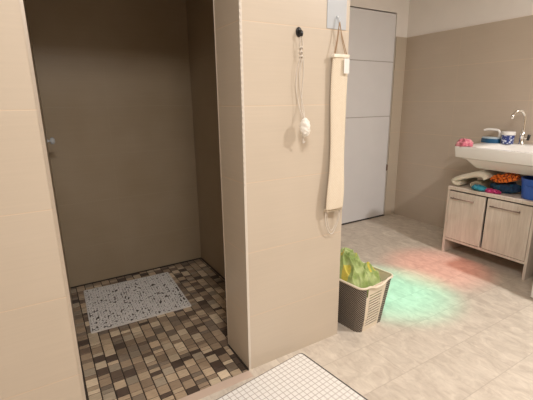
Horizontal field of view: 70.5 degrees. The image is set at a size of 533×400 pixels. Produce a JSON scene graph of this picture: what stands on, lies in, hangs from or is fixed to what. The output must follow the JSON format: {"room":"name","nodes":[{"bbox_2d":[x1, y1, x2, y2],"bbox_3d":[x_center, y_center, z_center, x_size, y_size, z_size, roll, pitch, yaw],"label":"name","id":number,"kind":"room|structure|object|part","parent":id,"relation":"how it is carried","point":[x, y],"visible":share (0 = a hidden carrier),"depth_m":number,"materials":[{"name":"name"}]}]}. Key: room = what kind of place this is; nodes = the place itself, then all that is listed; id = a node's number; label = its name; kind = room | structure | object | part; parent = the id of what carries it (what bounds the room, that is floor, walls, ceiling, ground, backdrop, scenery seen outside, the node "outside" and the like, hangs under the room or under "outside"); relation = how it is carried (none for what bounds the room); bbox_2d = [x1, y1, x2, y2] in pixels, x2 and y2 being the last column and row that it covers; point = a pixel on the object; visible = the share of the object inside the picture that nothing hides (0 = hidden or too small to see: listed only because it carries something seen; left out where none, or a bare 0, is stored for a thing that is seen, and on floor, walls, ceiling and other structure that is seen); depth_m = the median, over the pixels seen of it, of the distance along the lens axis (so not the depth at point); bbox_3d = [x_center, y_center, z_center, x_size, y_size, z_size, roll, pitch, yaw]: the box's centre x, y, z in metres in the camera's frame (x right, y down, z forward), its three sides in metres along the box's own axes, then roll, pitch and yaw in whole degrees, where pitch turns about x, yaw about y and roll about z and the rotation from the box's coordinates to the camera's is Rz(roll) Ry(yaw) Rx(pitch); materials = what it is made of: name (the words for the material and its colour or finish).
{"room":"bathroom","nodes":[
{"label":"bathroom","id":0,"kind":"room"},
{"bbox_2d":[0,0,82,399],"bbox_3d":[-1.329,-0.189,0.718,1.532,2.440,0.030,-9,17,-30],"label":"wall","id":1,"kind":"structure","parent":0,"point":[38,358],"depth_m":1.16,"materials":[{"name":"tile"}]},
{"bbox_2d":[19,0,85,399],"bbox_3d":[-0.660,-0.061,1.149,0.008,1.920,0.005,-9,17,-30],"label":"trim","id":2,"kind":"structure","parent":1,"relation":"attached to","point":[20,1],"depth_m":1.15,"materials":[{"name":"metal"}]},
{"bbox_2d":[178,370,252,399],"bbox_3d":[-0.351,0.827,1.535,0.658,0.003,0.044,-9,17,-30],"label":"trim","id":3,"kind":"structure","parent":1,"relation":"attached to","point":[236,379],"depth_m":1.62,"materials":[{"name":"beige tile"}]},
{"bbox_2d":[23,0,83,382],"bbox_3d":[-1.056,-0.428,1.627,0.168,2.440,1.298,-9,17,-30],"label":"wall","id":4,"kind":"structure","parent":0,"point":[24,2],"depth_m":1.73,"materials":[{"name":"tile"}]},
{"bbox_2d":[47,137,54,143],"bbox_3d":[-1.219,-0.333,2.128,0.045,0.040,0.040,-9,17,-30],"label":"handle","id":5,"kind":"object","parent":4,"relation":"attached to","point":[52,140],"visible":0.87,"depth_m":2.12,"materials":[{"name":"silver metal"}]},
{"bbox_2d":[186,0,224,277],"bbox_3d":[-0.142,-0.604,2.264,0.232,2.440,1.111,-9,17,-30],"label":"wall","id":6,"kind":"structure","parent":0,"point":[200,18],"depth_m":2.52,"materials":[{"name":"tile"}]},
{"bbox_2d":[201,258,224,279],"bbox_3d":[-0.228,0.571,2.501,0.006,0.007,1.104,-9,17,-30],"label":"trim","id":7,"kind":"structure","parent":6,"relation":"attached to","point":[201,258],"depth_m":2.76,"materials":[{"name":"plastic"}]},
{"bbox_2d":[25,0,409,286],"bbox_3d":[-0.015,-0.807,3.039,3.461,2.440,0.132,-9,17,-30],"label":"wall","id":8,"kind":"structure","parent":0,"point":[113,76],"depth_m":2.48,"materials":[{"name":"tile"}]},
{"bbox_2d":[70,258,200,288],"bbox_3d":[-0.911,0.520,2.732,0.934,0.007,0.006,-9,17,-30],"label":"trim","id":9,"kind":"structure","parent":8,"relation":"attached to","point":[196,258],"depth_m":2.70,"materials":[{"name":"plastic"}]},
{"bbox_2d":[341,215,383,224],"bbox_3d":[0.871,0.217,3.813,0.863,0.009,0.046,-9,17,-30],"label":"trim","id":10,"kind":"structure","parent":8,"relation":"attached to","point":[379,215],"depth_m":3.85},
{"bbox_2d":[342,7,395,223],"bbox_3d":[0.865,-0.734,3.564,0.847,1.950,0.054,-9,17,-30],"label":"door","id":11,"kind":"structure","parent":8,"relation":"in","point":[371,33],"depth_m":3.59,"materials":[{"name":"white wood"}]},
{"bbox_2d":[384,37,406,214],"bbox_3d":[1.303,-0.698,3.832,0.145,1.778,0.012,-9,17,-30],"label":"wall tiles","id":12,"kind":"structure","parent":8,"relation":"attached to","point":[401,42],"depth_m":3.80,"materials":[{"name":"beige tile"}]},
{"bbox_2d":[214,0,248,367],"bbox_3d":[-0.150,-0.414,1.508,0.002,2.430,0.216,-9,17,-30],"label":"wall","id":13,"kind":"structure","parent":0,"point":[226,12],"depth_m":1.58,"materials":[{"name":"tile"}]},
{"bbox_2d":[213,0,228,343],"bbox_3d":[-0.204,-0.199,1.659,0.003,1.920,0.003,-9,17,-30],"label":"trim","id":14,"kind":"structure","parent":13,"relation":"attached to","point":[213,0],"depth_m":1.67,"materials":[{"name":"metal"}]},
{"bbox_2d":[241,0,349,368],"bbox_3d":[0.076,-0.446,1.639,0.524,2.440,0.218,-9,17,-30],"label":"wall pillar","id":15,"kind":"structure","parent":0,"point":[294,260],"depth_m":1.61,"materials":[{"name":"tile"}]},
{"bbox_2d":[238,0,250,369],"bbox_3d":[-0.090,-0.396,1.417,0.011,2.420,0.006,-9,17,-30],"label":"trim","id":16,"kind":"structure","parent":15,"relation":"attached to","point":[239,1],"depth_m":1.49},
{"bbox_2d":[296,27,302,36],"bbox_3d":[0.133,-0.659,1.474,0.027,0.036,0.027,-9,17,-30],"label":"wall hook","id":17,"kind":"object","parent":15,"relation":"attached to","point":[299,32],"visible":1,"depth_m":1.48,"materials":[{"name":"black plastic"}]},
{"bbox_2d":[296,36,309,143],"bbox_3d":[0.152,-0.436,1.512,0.048,0.418,0.056,-9,17,-30],"label":"sponge","id":18,"kind":"object","parent":17,"relation":"hanging from","point":[304,127],"visible":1,"depth_m":1.53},
{"bbox_3d":[0.140,-0.485,1.507,0.038,0.319,0.031,-9,17,-30],"label":"cord","id":19,"kind":"part","parent":18,"relation":"part of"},
{"bbox_2d":[327,0,346,29],"bbox_3d":[0.296,-0.776,1.549,0.104,0.136,0.023,-9,17,-30],"label":"hook","id":20,"kind":"object","parent":15,"relation":"attached to","point":[336,9],"visible":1,"depth_m":1.56,"materials":[{"name":"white plastic"}]},
{"bbox_2d":[324,22,349,233],"bbox_3d":[0.309,-0.287,1.662,0.112,0.931,0.031,-9,17,-30],"label":"back scrubber","id":21,"kind":"object","parent":20,"relation":"hanging from","point":[340,62],"visible":1,"depth_m":1.66,"materials":[{"name":"beige fabric"}]},
{"bbox_3d":[0.310,-0.674,1.569,0.075,0.136,0.010,-9,17,-30],"label":"hanging cord","id":22,"kind":"part","parent":21,"relation":"part of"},
{"bbox_2d":[71,213,532,399],"bbox_3d":[0.478,0.960,1.177,4.961,0.100,4.650,-9,17,-30],"label":"floor","id":23,"kind":"structure","parent":0,"point":[456,323],"depth_m":1.95,"materials":[{"name":"tile"}]},
{"bbox_2d":[84,272,190,333],"bbox_3d":[-0.821,0.614,2.359,0.552,0.009,0.536,-9,16,-28],"label":"mat","id":24,"kind":"object","parent":23,"relation":"on","point":[122,303],"visible":1,"depth_m":2.32,"materials":[{"name":"white plastic"}]},
{"bbox_2d":[227,344,248,369],"bbox_3d":[-0.138,0.751,1.807,0.007,0.008,0.218,-9,17,-30],"label":"trim","id":25,"kind":"structure","parent":23,"relation":"on","point":[228,345],"depth_m":1.80,"materials":[{"name":"plastic"}]},
{"bbox_2d":[216,353,367,399],"bbox_3d":[0.010,0.862,1.360,0.849,0.010,0.558,-12,18,-37],"label":"bath mat","id":26,"kind":"object","parent":23,"relation":"on","point":[299,377],"visible":1,"depth_m":1.60,"materials":[{"name":"white fabric"}]},
{"bbox_2d":[338,262,392,331],"bbox_3d":[0.480,0.523,2.106,0.280,0.280,0.353,-12,18,-36],"label":"laundry basket","id":27,"kind":"object","parent":23,"relation":"on","point":[357,312],"visible":0.51,"depth_m":1.98,"materials":[{"name":"beige plastic"}]},
{"bbox_2d":[339,247,381,298],"bbox_3d":[0.477,0.377,2.071,0.236,0.233,0.294,-12,18,-36],"label":"towel","id":28,"kind":"object","parent":27,"relation":"in","point":[353,270],"visible":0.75,"depth_m":2.01,"materials":[{"name":"green fabric"}]},
{"bbox_3d":[0.564,0.558,1.986,0.160,0.270,0.037,-12,18,-36],"label":"panel","id":29,"kind":"part","parent":27,"relation":"part of","materials":[{"name":"beige plastic"}]},
{"bbox_2d":[441,184,532,279],"bbox_3d":[1.710,0.192,2.805,0.388,0.540,0.618,-9,17,-30],"label":"base cabinet","id":30,"kind":"object","parent":23,"relation":"on","point":[501,225],"visible":0.91,"depth_m":2.67,"materials":[{"name":"brown wood"}]},
{"bbox_3d":[1.567,0.140,3.064,0.360,0.515,0.018,-9,17,-30],"label":"panel","id":31,"kind":"part","parent":30,"relation":"part of","materials":[{"name":"brown wood"}]},
{"bbox_3d":[1.462,0.000,2.815,0.027,0.009,0.179,-9,17,-30],"label":"handle","id":32,"kind":"part","parent":30,"relation":"part of","materials":[{"name":"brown metal"}]},
{"bbox_3d":[1.494,0.136,2.841,0.018,0.374,0.273,-9,17,-30],"label":"door","id":33,"kind":"part","parent":30,"relation":"part of","materials":[{"name":"brown wood"}]},
{"bbox_2d":[451,169,502,185],"bbox_3d":[1.594,-0.171,2.853,0.272,0.132,0.281,-9,17,-30],"label":"folded towel","id":34,"kind":"object","parent":30,"relation":"on","point":[468,178],"visible":0.9,"depth_m":2.79,"materials":[{"name":"beige fabric"}]},
{"bbox_2d":[472,184,486,190],"bbox_3d":[1.541,-0.090,2.730,0.083,0.046,0.109,-9,17,-30],"label":"cloth","id":35,"kind":"object","parent":30,"relation":"on","point":[477,187],"visible":0.99,"depth_m":2.71,"materials":[{"name":"teal fabric"}]},
{"bbox_2d":[470,179,493,186],"bbox_3d":[1.624,-0.129,2.830,0.243,0.051,0.080,-11,18,-36],"label":"rolled towel","id":36,"kind":"object","parent":30,"relation":"on","point":[486,182],"visible":0.75,"depth_m":2.78,"materials":[{"name":"beige fabric"}]},
{"bbox_3d":[1.724,0.336,2.850,0.360,0.018,0.582,-9,17,-30],"label":"panel","id":37,"kind":"part","parent":30,"relation":"part of","materials":[{"name":"brown wood"}]},
{"bbox_3d":[1.718,-0.059,2.747,0.363,0.025,0.618,-9,17,-30],"label":"panel","id":38,"kind":"part","parent":30,"relation":"part of","materials":[{"name":"brown wood"}]},
{"bbox_2d":[485,188,500,193],"bbox_3d":[1.593,-0.066,2.662,0.055,0.033,0.129,-9,17,-30],"label":"cloth","id":39,"kind":"object","parent":30,"relation":"on","point":[488,190],"visible":0.98,"depth_m":2.65,"materials":[{"name":"pink fabric"}]},
{"bbox_3d":[1.869,0.116,2.885,0.008,0.387,0.582,-9,17,-30],"label":"panel","id":40,"kind":"part","parent":30,"relation":"part of","materials":[{"name":"beige wood"}]},
{"bbox_3d":[1.620,0.064,2.560,0.027,0.009,0.198,-9,17,-30],"label":"handle","id":41,"kind":"part","parent":30,"relation":"part of","materials":[{"name":"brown metal"}]},
{"bbox_2d":[489,182,520,193],"bbox_3d":[1.695,-0.097,2.679,0.197,0.081,0.170,11,18,37],"label":"cloth","id":42,"kind":"object","parent":30,"relation":"on","point":[508,187],"visible":0.84,"depth_m":2.63,"materials":[{"name":"blue fabric"}]},
{"bbox_2d":[490,173,520,182],"bbox_3d":[1.666,-0.155,2.627,0.146,0.081,0.186,-12,18,-37],"label":"cloth","id":43,"kind":"object","parent":42,"relation":"on","point":[507,177],"visible":1,"depth_m":2.59,"materials":[{"name":"orange fabric"}]},
{"bbox_3d":[1.648,0.198,2.594,0.018,0.374,0.288,-9,17,-30],"label":"door","id":44,"kind":"part","parent":30,"relation":"part of","materials":[{"name":"brown wood"}]},
{"bbox_2d":[521,176,532,200],"bbox_3d":[1.784,-0.075,2.484,0.199,0.136,0.204,-9,17,-30],"label":"bucket","id":45,"kind":"object","parent":30,"relation":"on","point":[527,181],"visible":0.98,"depth_m":2.47,"materials":[{"name":"blue plastic"}]},
{"bbox_3d":[1.877,0.265,2.566,0.360,0.515,0.018,-9,17,-30],"label":"panel","id":46,"kind":"part","parent":30,"relation":"part of","materials":[{"name":"brown wood"}]},
{"bbox_2d":[407,0,532,37],"bbox_3d":[2.577,-0.567,1.982,0.138,2.440,4.456,-9,17,-30],"label":"wall","id":47,"kind":"structure","parent":0,"point":[425,16],"depth_m":3.20,"materials":[{"name":"white paint"}]},
{"bbox_2d":[394,15,532,227],"bbox_3d":[2.494,-0.255,2.062,0.012,1.778,4.344,-9,17,-30],"label":"wall tiles","id":48,"kind":"structure","parent":47,"relation":"attached to","point":[459,83],"depth_m":3.33,"materials":[{"name":"beige tile"}]},
{"bbox_2d":[455,143,532,175],"bbox_3d":[1.818,-0.211,2.673,0.555,0.316,0.730,-9,17,-30],"label":"washbasin","id":49,"kind":"object","parent":48,"relation":"attached to","point":[516,158],"visible":0.94,"depth_m":2.61,"materials":[{"name":"white ceramic"}]},
{"bbox_2d":[456,138,472,146],"bbox_3d":[1.464,-0.430,2.786,0.125,0.060,0.120,-9,17,-30],"label":"cloth","id":50,"kind":"object","parent":49,"relation":"on","point":[464,142],"visible":1,"depth_m":2.75,"materials":[{"name":"pink fabric"}]},
{"bbox_2d":[481,128,500,142],"bbox_3d":[1.772,-0.508,2.970,0.076,0.112,0.140,-14,19,-41],"label":"brush","id":51,"kind":"object","parent":49,"relation":"on","point":[483,139],"visible":1,"depth_m":2.94,"materials":[{"name":"blue plastic"}]},
{"bbox_3d":[1.773,-0.526,2.964,0.016,0.075,0.125,-14,19,-41],"label":"handle","id":52,"kind":"part","parent":51,"relation":"part of","materials":[{"name":"white plastic"}]},
{"bbox_2d":[501,131,515,143],"bbox_3d":[1.845,-0.477,2.883,0.096,0.094,0.096,-9,17,-30],"label":"tub","id":53,"kind":"object","parent":49,"relation":"on","point":[507,137],"visible":1,"depth_m":2.85,"materials":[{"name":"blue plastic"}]},
{"bbox_3d":[1.845,-0.510,2.874,0.096,0.026,0.096,-9,17,-30],"label":"lid","id":54,"kind":"part","parent":53,"relation":"part of","materials":[{"name":"white plastic"}]},
{"bbox_2d":[511,109,530,144],"bbox_3d":[1.890,-0.543,2.811,0.143,0.257,0.071,7,16,27],"label":"faucet","id":55,"kind":"object","parent":49,"relation":"on","point":[523,137],"visible":1,"depth_m":2.80,"materials":[{"name":"silver metal"}]},
{"bbox_3d":[1.873,-0.590,2.802,0.110,0.162,0.023,1,15,5],"label":"spout","id":56,"kind":"part","parent":55,"relation":"part of","materials":[{"name":"silver metal"}]}
]}

